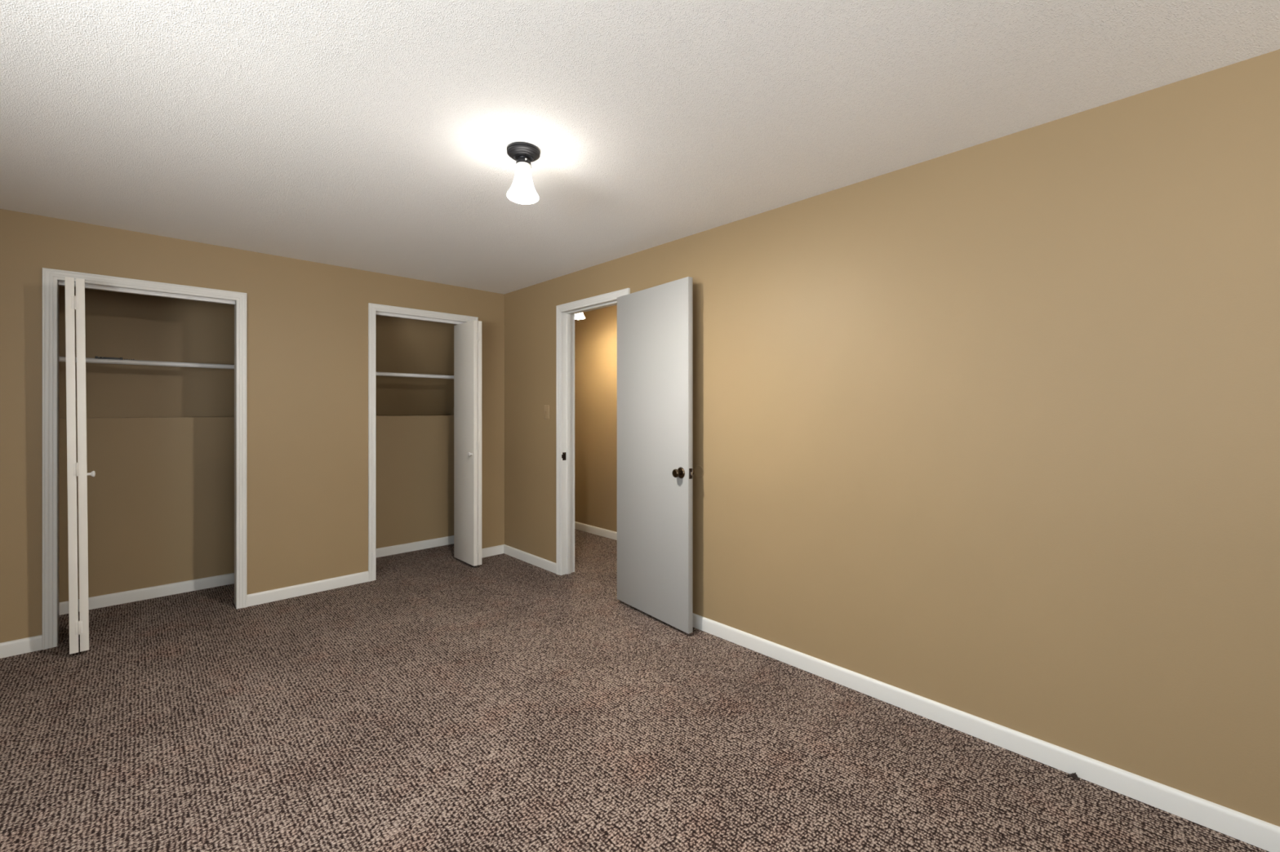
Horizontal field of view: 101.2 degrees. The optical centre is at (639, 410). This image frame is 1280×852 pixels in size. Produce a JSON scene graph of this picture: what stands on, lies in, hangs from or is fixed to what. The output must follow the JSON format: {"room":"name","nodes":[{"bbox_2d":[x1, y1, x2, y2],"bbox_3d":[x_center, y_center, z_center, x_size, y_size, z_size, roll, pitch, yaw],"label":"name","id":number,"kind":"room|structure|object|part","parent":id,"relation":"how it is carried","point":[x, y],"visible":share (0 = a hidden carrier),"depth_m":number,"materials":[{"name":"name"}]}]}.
{"room":"empty bedroom","nodes":[
{"label":"empty bedroom","id":0,"kind":"room"},
{"bbox_2d":[59,285,234,417],"bbox_3d":[-3.656,-0.505,3.993,1.600,1.110,0.510,0,0,-44],"label":"wall","id":1,"kind":"structure","parent":0,"point":[126,326],"depth_m":3.78,"materials":[{"name":"beige paint"}]},
{"bbox_2d":[0,208,504,643],"bbox_3d":[-2.631,0.120,3.537,3.750,2.360,0.115,0,0,-44],"label":"wall","id":2,"kind":"structure","parent":0,"point":[307,322],"depth_m":3.59,"materials":[{"name":"beige paint"}]},
{"bbox_2d":[0,635,42,658],"bbox_3d":[-3.595,1.261,2.525,0.958,0.078,0.013,0,0,-44],"label":"baseboard","id":3,"kind":"structure","parent":2,"relation":"attached to","point":[11,648],"depth_m":2.80,"materials":[{"name":"white paint"}]},
{"bbox_2d":[64,276,95,654],"bbox_3d":[-3.094,0.285,2.910,0.382,1.989,0.103,0,0,43],"label":"door","id":4,"kind":"structure","parent":2,"relation":"in","point":[73,302],"depth_m":2.77,"materials":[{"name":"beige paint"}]},
{"bbox_3d":[-3.120,0.291,2.887,0.375,1.977,0.034,0,0,43],"label":"panel","id":5,"kind":"part","parent":4,"relation":"part of","materials":[{"name":"beige paint"}]},
{"bbox_3d":[-3.094,0.291,2.915,0.375,1.977,0.034,0,0,43],"label":"panel","id":6,"kind":"part","parent":4,"relation":"part of","materials":[{"name":"beige paint"}]},
{"bbox_3d":[-2.968,0.344,2.841,0.033,0.033,0.032,0,0,43],"label":"closet knob","id":7,"kind":"part","parent":4,"relation":"part of","materials":[{"name":"white paint"}]},
{"bbox_2d":[42,267,246,649],"bbox_3d":[-2.964,0.263,3.206,0.896,2.075,0.133,0,0,-44],"label":"trim","id":8,"kind":"structure","parent":2,"relation":"attached to","point":[52,279],"depth_m":2.92,"materials":[{"name":"white paint"}]},
{"bbox_2d":[246,571,368,607],"bbox_3d":[-2.333,1.261,3.734,0.746,0.078,0.013,0,0,-44],"label":"baseboard","id":9,"kind":"structure","parent":2,"relation":"attached to","point":[258,598],"depth_m":3.70,"materials":[{"name":"white paint"}]},
{"bbox_2d":[368,302,478,582],"bbox_3d":[-1.781,0.242,4.339,0.887,2.116,0.133,0,0,-44],"label":"trim","id":10,"kind":"structure","parent":2,"relation":"attached to","point":[374,309],"depth_m":4.01,"materials":[{"name":"white paint"}]},
{"bbox_2d":[453,320,481,566],"bbox_3d":[-1.475,0.264,4.457,0.102,2.032,0.382,0,0,-44],"label":"door","id":11,"kind":"structure","parent":2,"relation":"in","point":[467,335],"depth_m":4.40,"materials":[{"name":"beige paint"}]},
{"bbox_3d":[-1.452,0.270,4.483,0.034,2.020,0.375,0,0,-44],"label":"panel","id":12,"kind":"part","parent":11,"relation":"part of","materials":[{"name":"beige paint"}]},
{"bbox_2d":[481,544,503,558],"bbox_3d":[-1.332,1.261,4.693,0.251,0.078,0.013,0,0,-44],"label":"baseboard","id":13,"kind":"structure","parent":2,"relation":"attached to","point":[495,550],"depth_m":4.70,"materials":[{"name":"white paint"}]},
{"bbox_2d":[59,415,453,602],"bbox_3d":[-3.048,0.675,4.443,3.100,1.250,0.700,0,0,-44],"label":"wall","id":14,"kind":"structure","parent":0,"point":[161,492],"depth_m":3.76,"materials":[{"name":"beige paint"}]},
{"bbox_2d":[59,573,234,615],"bbox_3d":[-3.344,1.261,3.666,1.600,0.078,0.013,0,0,-44],"label":"baseboard","id":15,"kind":"structure","parent":14,"relation":"attached to","point":[117,598],"depth_m":3.64,"materials":[{"name":"white paint"}]},
{"bbox_2d":[376,535,453,557],"bbox_3d":[-2.188,1.261,4.773,1.400,0.078,0.013,0,0,-44],"label":"baseboard","id":16,"kind":"structure","parent":14,"relation":"attached to","point":[410,547],"depth_m":4.86,"materials":[{"name":"white paint"}]},
{"bbox_2d":[376,315,456,415],"bbox_3d":[-2.334,-0.505,4.926,1.400,1.110,0.990,0,0,-44],"label":"wall","id":17,"kind":"structure","parent":0,"point":[403,345],"depth_m":4.95,"materials":[{"name":"beige paint"}]},
{"bbox_2d":[574,305,617,532],"bbox_3d":[0.948,0.120,4.116,0.100,2.360,8.200,0,0,-44],"label":"wall","id":18,"kind":"structure","parent":0,"point":[595,335],"depth_m":5.51,"materials":[{"name":"beige paint"}]},
{"bbox_2d":[574,521,617,540],"bbox_3d":[-0.131,1.261,5.160,0.013,0.078,5.000,0,0,-44],"label":"baseboard","id":19,"kind":"structure","parent":18,"relation":"attached to","point":[580,526],"depth_m":5.49,"materials":[{"name":"white paint"}]},
{"bbox_2d":[0,528,1268,851],"bbox_3d":[-0.819,1.330,2.410,5.050,0.060,8.420,0,0,-44],"label":"floor","id":20,"kind":"structure","parent":0,"point":[440,702],"depth_m":2.06,"materials":[{"name":"carpet"}]},
{"bbox_2d":[1070,773,1079,781],"bbox_3d":[1.537,1.290,1.858,0.032,0.020,0.024,0,0,-44],"label":"tuft","id":21,"kind":"object","parent":20,"relation":"on","point":[1073,775],"visible":1,"depth_m":1.85,"materials":[{"name":"brown carpet"}]},
{"bbox_2d":[0,0,1279,293],"bbox_3d":[-0.819,-1.110,2.410,5.050,0.100,8.420,0,0,-44],"label":"ceiling","id":22,"kind":"structure","parent":0,"point":[371,135],"depth_m":1.83,"materials":[{"name":"white paint"}]},
{"bbox_2d":[506,142,540,204],"bbox_3d":[-0.474,-0.955,2.134,0.138,0.210,0.138,0,0,-44],"label":"ceiling lamp","id":23,"kind":"object","parent":22,"relation":"attached to","point":[522,191],"visible":1,"depth_m":2.11,"materials":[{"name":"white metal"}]},
{"bbox_3d":[-0.474,-0.933,2.132,0.127,0.138,0.127,4,-6,-44],"label":"lamp shade","id":24,"kind":"part","parent":23,"relation":"part of","materials":[{"name":"white glass"}]},
{"bbox_3d":[-0.474,-0.924,2.131,0.060,0.148,0.060,4,-6,-44],"label":"light bulb","id":25,"kind":"part","parent":23,"relation":"part of","materials":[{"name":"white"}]},
{"bbox_2d":[574,312,585,319],"bbox_3d":[-0.577,-0.955,4.912,0.133,0.210,0.133,0,0,-44],"label":"ceiling lamp","id":26,"kind":"object","parent":22,"relation":"attached to","point":[578,316],"visible":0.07,"depth_m":4.88,"materials":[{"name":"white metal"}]},
{"bbox_2d":[450,48,1279,826],"bbox_3d":[0.188,0.120,3.388,0.115,2.360,8.200,0,0,-44],"label":"wall","id":27,"kind":"structure","parent":0,"point":[989,430],"depth_m":2.00,"materials":[{"name":"beige paint"}]},
{"bbox_2d":[503,544,555,573],"bbox_3d":[-0.950,1.261,4.483,0.013,0.078,0.845,0,0,-44],"label":"baseboard","id":28,"kind":"structure","parent":27,"relation":"attached to","point":[534,560],"depth_m":4.45,"materials":[{"name":"white paint"}]},
{"bbox_2d":[544,404,549,419],"bbox_3d":[-0.765,0.014,4.288,0.016,0.114,0.070,0,0,-44],"label":"light switch","id":29,"kind":"object","parent":27,"relation":"attached to","point":[546,406],"visible":1,"depth_m":4.28,"materials":[{"name":"beige plastic"}]},
{"bbox_2d":[555,288,630,575],"bbox_3d":[-0.319,0.234,3.916,0.151,2.131,0.846,0,0,-44],"label":"trim","id":30,"kind":"structure","parent":27,"relation":"attached to","point":[565,313],"depth_m":4.17,"materials":[{"name":"white paint"}]},
{"bbox_3d":[-0.602,0.363,4.152,0.040,0.063,0.004,0,0,-44],"label":"strike plate","id":31,"kind":"part","parent":30,"relation":"part of","materials":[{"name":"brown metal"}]},
{"bbox_3d":[-0.271,0.234,3.962,0.018,2.131,0.846,0,0,-44],"label":"hall casing","id":32,"kind":"part","parent":30,"relation":"part of","materials":[{"name":"white paint"}]},
{"bbox_2d":[617,276,693,634],"bbox_3d":[0.073,0.257,3.295,0.140,2.046,0.730,0,0,-38],"label":"door","id":33,"kind":"structure","parent":27,"relation":"in","point":[655,471],"depth_m":3.23,"materials":[{"name":"grey paint"}]},
{"bbox_3d":[0.215,0.363,3.035,0.044,0.050,0.050,0,0,-38],"label":"knob","id":34,"kind":"part","parent":33,"relation":"part of","materials":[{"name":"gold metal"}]},
{"bbox_3d":[0.291,0.363,3.015,0.024,0.060,0.002,0,0,-38],"label":"latch plate","id":35,"kind":"part","parent":33,"relation":"part of","materials":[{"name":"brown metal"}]},
{"bbox_2d":[693,465,703,478],"bbox_3d":[0.349,0.365,3.133,0.004,0.076,0.076,0,0,-44],"label":"door stop","id":36,"kind":"object","parent":27,"relation":"attached to","point":[698,470],"visible":0.97,"depth_m":3.13,"materials":[{"name":"beige paint"}]},
{"bbox_2d":[693,613,1279,851],"bbox_3d":[1.452,1.261,1.974,0.013,0.078,4.409,0,0,-44],"label":"baseboard","id":37,"kind":"structure","parent":27,"relation":"attached to","point":[1265,836],"depth_m":1.95,"materials":[{"name":"white paint"}]},
{"bbox_3d":[-2.791,0.120,4.319,0.100,2.360,1.235,0,0,-44],"label":"wall closet partition","id":38,"kind":"structure","parent":0,"visible":0},
{"bbox_2d":[59,355,234,368],"bbox_3d":[-3.300,-0.322,3.620,1.600,0.060,0.060,0,0,-44],"label":"closet rod","id":39,"kind":"object","parent":38,"relation":"attached to","point":[88,360],"depth_m":3.57,"materials":[{"name":"white paint"}]},
{"bbox_3d":[-3.457,-0.343,3.460,0.182,0.014,0.024,0,0,-44],"label":"hook strip","id":40,"kind":"part","parent":39,"relation":"part of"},
{"bbox_2d":[376,372,453,378],"bbox_3d":[-2.054,-0.311,4.633,1.400,0.060,0.060,0,0,-44],"label":"closet rod","id":41,"kind":"object","parent":38,"relation":"attached to","point":[380,374],"visible":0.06,"depth_m":4.66,"materials":[{"name":"white paint"}]}
]}

